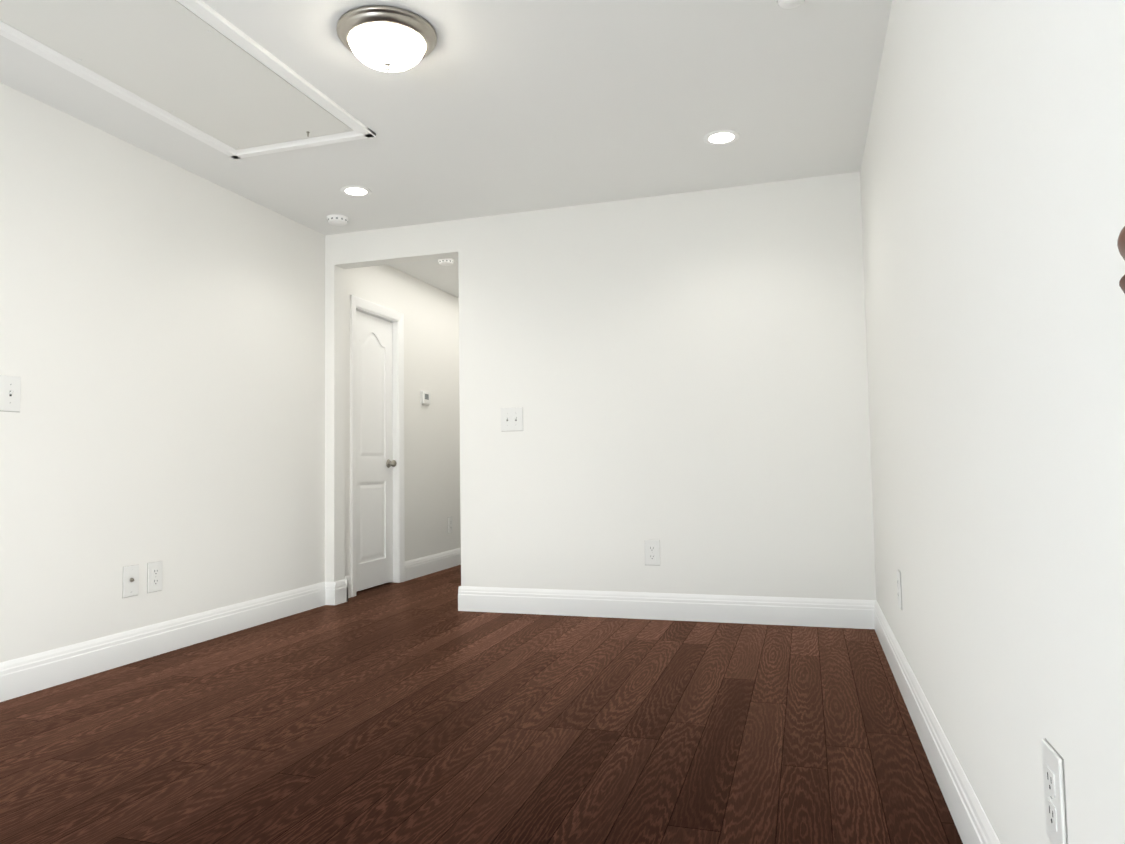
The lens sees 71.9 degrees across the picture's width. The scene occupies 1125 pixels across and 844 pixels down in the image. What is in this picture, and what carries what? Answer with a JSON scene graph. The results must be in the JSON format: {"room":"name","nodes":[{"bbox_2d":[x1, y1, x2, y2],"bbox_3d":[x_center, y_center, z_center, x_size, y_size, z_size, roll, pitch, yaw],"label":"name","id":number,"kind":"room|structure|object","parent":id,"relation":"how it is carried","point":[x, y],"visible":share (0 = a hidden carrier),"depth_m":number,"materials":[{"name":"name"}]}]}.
{"room":"empty living room","nodes":[
{"label":"empty living room","id":0,"kind":"room"},
{"bbox_2d":[0,82,460,662],"bbox_3d":[-2.321,-0.110,3.464,0.450,2.440,10.240,-2,-3,17],"label":"wall","id":1,"kind":"structure","parent":0,"point":[162,338],"depth_m":3.83,"materials":[{"name":"white paint"}]},
{"bbox_2d":[0,375,20,412],"bbox_3d":[-2.192,-0.112,3.086,0.019,0.144,0.088,-2,-3,17],"label":"light switch","id":2,"kind":"object","parent":1,"relation":"attached to","point":[10,392],"visible":1,"depth_m":3.08,"materials":[{"name":"grey plastic"}]},
{"bbox_2d":[122,564,138,597],"bbox_3d":[-2.002,0.740,3.610,0.016,0.144,0.088,-2,-3,17],"label":"outlet","id":3,"kind":"object","parent":1,"relation":"attached to","point":[131,581],"visible":1,"depth_m":3.60,"materials":[{"name":"grey plastic"}]},
{"bbox_2d":[147,561,162,592],"bbox_3d":[-1.965,0.747,3.744,0.008,0.144,0.088,-2,-3,17],"label":"duplex electrical outlet","id":4,"kind":"object","parent":1,"relation":"attached to","point":[154,576],"visible":1,"depth_m":3.74,"materials":[{"name":"grey plastic"}]},
{"bbox_2d":[0,582,331,701],"bbox_3d":[-2.549,0.949,1.808,0.030,0.148,6.809,-2,-3,17],"label":"baseboard","id":5,"kind":"structure","parent":1,"relation":"attached to","point":[34,672],"depth_m":3.66,"materials":[{"name":"white paint"}]},
{"bbox_2d":[356,311,396,591],"bbox_3d":[-1.394,0.208,5.744,0.098,2.007,0.588,-2,-3,17],"label":"door","id":6,"kind":"structure","parent":1,"relation":"in","point":[376,463],"depth_m":5.77,"materials":[{"name":"white paint"}]},
{"bbox_2d":[350,295,404,596],"bbox_3d":[-1.415,0.175,5.757,0.138,2.099,0.738,-2,-3,17],"label":"door frame","id":7,"kind":"structure","parent":1,"relation":"attached to","point":[395,318],"depth_m":5.99,"materials":[{"name":"white paint"}]},
{"bbox_2d":[420,390,430,404],"bbox_3d":[-1.138,-0.201,6.471,0.026,0.115,0.151,-2,-3,17],"label":"thermostat","id":8,"kind":"object","parent":1,"relation":"attached to","point":[425,397],"visible":1,"depth_m":6.44,"materials":[{"name":"white plastic"}]},
{"bbox_2d":[405,548,460,580],"bbox_3d":[-0.910,1.217,7.072,0.015,0.148,2.150,-2,-3,17],"label":"baseboard","id":9,"kind":"structure","parent":1,"relation":"attached to","point":[415,568],"depth_m":6.48,"materials":[{"name":"white paint"}]},
{"bbox_2d":[448,517,452,533],"bbox_3d":[-0.990,0.911,6.856,0.008,0.144,0.088,-2,-3,17],"label":"outlet","id":10,"kind":"object","parent":1,"relation":"attached to","point":[450,524],"visible":1,"depth_m":6.85,"materials":[{"name":"grey plastic"}]},
{"bbox_2d":[0,0,891,297],"bbox_3d":[-0.209,-1.449,2.872,4.917,0.100,10.240,-2,-3,17],"label":"ceiling","id":11,"kind":"structure","parent":0,"point":[496,106],"depth_m":3.36,"materials":[{"name":"white paint"}]},
{"bbox_2d":[0,0,375,158],"bbox_3d":[-1.460,-1.354,3.072,0.795,0.027,1.405,-2,-3,17],"label":"ceiling hatch","id":12,"kind":"object","parent":11,"relation":"attached to","point":[202,71],"visible":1,"depth_m":3.00,"materials":[{"name":"white paint"}]},
{"bbox_2d":[327,214,347,225],"bbox_3d":[-1.400,-1.252,4.829,0.130,0.037,0.130,-2,-3,17],"label":"smoke detector","id":13,"kind":"object","parent":11,"relation":"attached to","point":[338,220],"visible":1,"depth_m":4.79,"materials":[{"name":"white paint"}]},
{"bbox_2d":[340,186,371,196],"bbox_3d":[-1.162,-1.298,4.368,0.170,0.004,0.170,-2,-3,17],"label":"recessed light","id":14,"kind":"object","parent":11,"relation":"in","point":[358,191],"visible":1,"depth_m":4.36,"materials":[{"name":"white paint"}]},
{"bbox_2d":[336,5,436,71],"bbox_3d":[-0.628,-1.327,2.787,0.352,0.141,0.352,-2,-3,17],"label":"dome ceiling light","id":15,"kind":"object","parent":11,"relation":"attached to","point":[386,38],"visible":1,"depth_m":2.70,"materials":[{"name":"white glass"}]},
{"bbox_2d":[438,258,453,265],"bbox_3d":[-0.876,-1.203,5.848,0.120,0.037,0.120,-2,-3,17],"label":"smoke detector","id":16,"kind":"object","parent":11,"relation":"attached to","point":[447,262],"visible":0.98,"depth_m":5.81,"materials":[{"name":"white paint"}]},
{"bbox_2d":[704,130,739,144],"bbox_3d":[0.763,-1.364,3.727,0.170,0.004,0.170,-2,-3,17],"label":"recessed light","id":17,"kind":"object","parent":11,"relation":"in","point":[721,137],"visible":1,"depth_m":3.72,"materials":[{"name":"white paint"}]},
{"bbox_2d":[776,0,804,8],"bbox_3d":[0.764,-1.415,2.591,0.100,0.030,0.100,-2,-3,17],"label":"smoke detector","id":18,"kind":"object","parent":11,"relation":"attached to","point":[787,4],"visible":1,"depth_m":2.60,"materials":[{"name":"white paint"}]},
{"bbox_2d":[0,565,962,843],"bbox_3d":[-0.169,1.087,2.729,4.917,0.100,10.240,-2,-3,17],"label":"floor","id":19,"kind":"structure","parent":0,"point":[420,711],"depth_m":2.52,"materials":[{"name":"brown wood"}]},
{"bbox_2d":[325,172,875,599],"bbox_3d":[0.049,-0.080,4.682,3.347,2.440,0.120,-2,-3,17],"label":"wall","id":20,"kind":"structure","parent":0,"point":[682,378],"depth_m":4.47,"materials":[{"name":"white paint"}]},
{"bbox_2d":[501,407,522,431],"bbox_3d":[-0.311,-0.016,4.718,0.144,0.144,0.019,-2,-3,17],"label":"light switch","id":21,"kind":"object","parent":20,"relation":"attached to","point":[511,419],"visible":1,"depth_m":4.72,"materials":[{"name":"grey plastic"}]},
{"bbox_2d":[645,540,659,565],"bbox_3d":[0.512,0.746,4.427,0.088,0.144,0.008,-2,-3,17],"label":"electrical outlet","id":22,"kind":"object","parent":20,"relation":"attached to","point":[652,552],"visible":1,"depth_m":4.42,"materials":[{"name":"grey plastic"}]},
{"bbox_2d":[458,586,871,628],"bbox_3d":[0.494,1.046,4.413,2.375,0.148,0.015,-2,-3,17],"label":"baseboard","id":23,"kind":"structure","parent":20,"relation":"attached to","point":[790,611],"depth_m":4.37,"materials":[{"name":"white paint"}]},
{"bbox_2d":[860,0,1124,843],"bbox_3d":[1.000,-0.249,1.920,0.120,2.440,4.834,-2,-3,17],"label":"wall","id":24,"kind":"structure","parent":0,"point":[992,176],"depth_m":1.25,"materials":[{"name":"white paint"}]},
{"bbox_2d":[897,569,901,609],"bbox_3d":[1.291,0.643,2.977,0.008,0.144,0.088,-2,-3,17],"label":"electrical outlet","id":25,"kind":"object","parent":24,"relation":"attached to","point":[899,591],"visible":1,"depth_m":2.94,"materials":[{"name":"grey plastic"}]},
{"bbox_2d":[868,600,1000,843],"bbox_3d":[0.917,0.891,1.759,0.015,0.148,4.839,-2,-3,17],"label":"baseboard","id":26,"kind":"structure","parent":24,"relation":"attached to","point":[973,826],"depth_m":2.11,"materials":[{"name":"white paint"}]},
{"bbox_2d":[1041,738,1067,843],"bbox_3d":[0.711,0.545,1.123,0.008,0.144,0.088,-2,-3,17],"label":"electrical outlet","id":27,"kind":"object","parent":24,"relation":"attached to","point":[1054,796],"visible":0.98,"depth_m":1.11,"materials":[{"name":"grey plastic"}]},
{"bbox_2d":[1117,226,1124,293],"bbox_3d":[0.453,0.332,0.127,0.195,1.112,1.210,-2,-3,17],"label":"stair handrail","id":28,"kind":"object","parent":24,"relation":"attached to","point":[1121,243],"visible":1,"depth_m":0.72,"materials":[{"name":"brown wood"}]}
]}

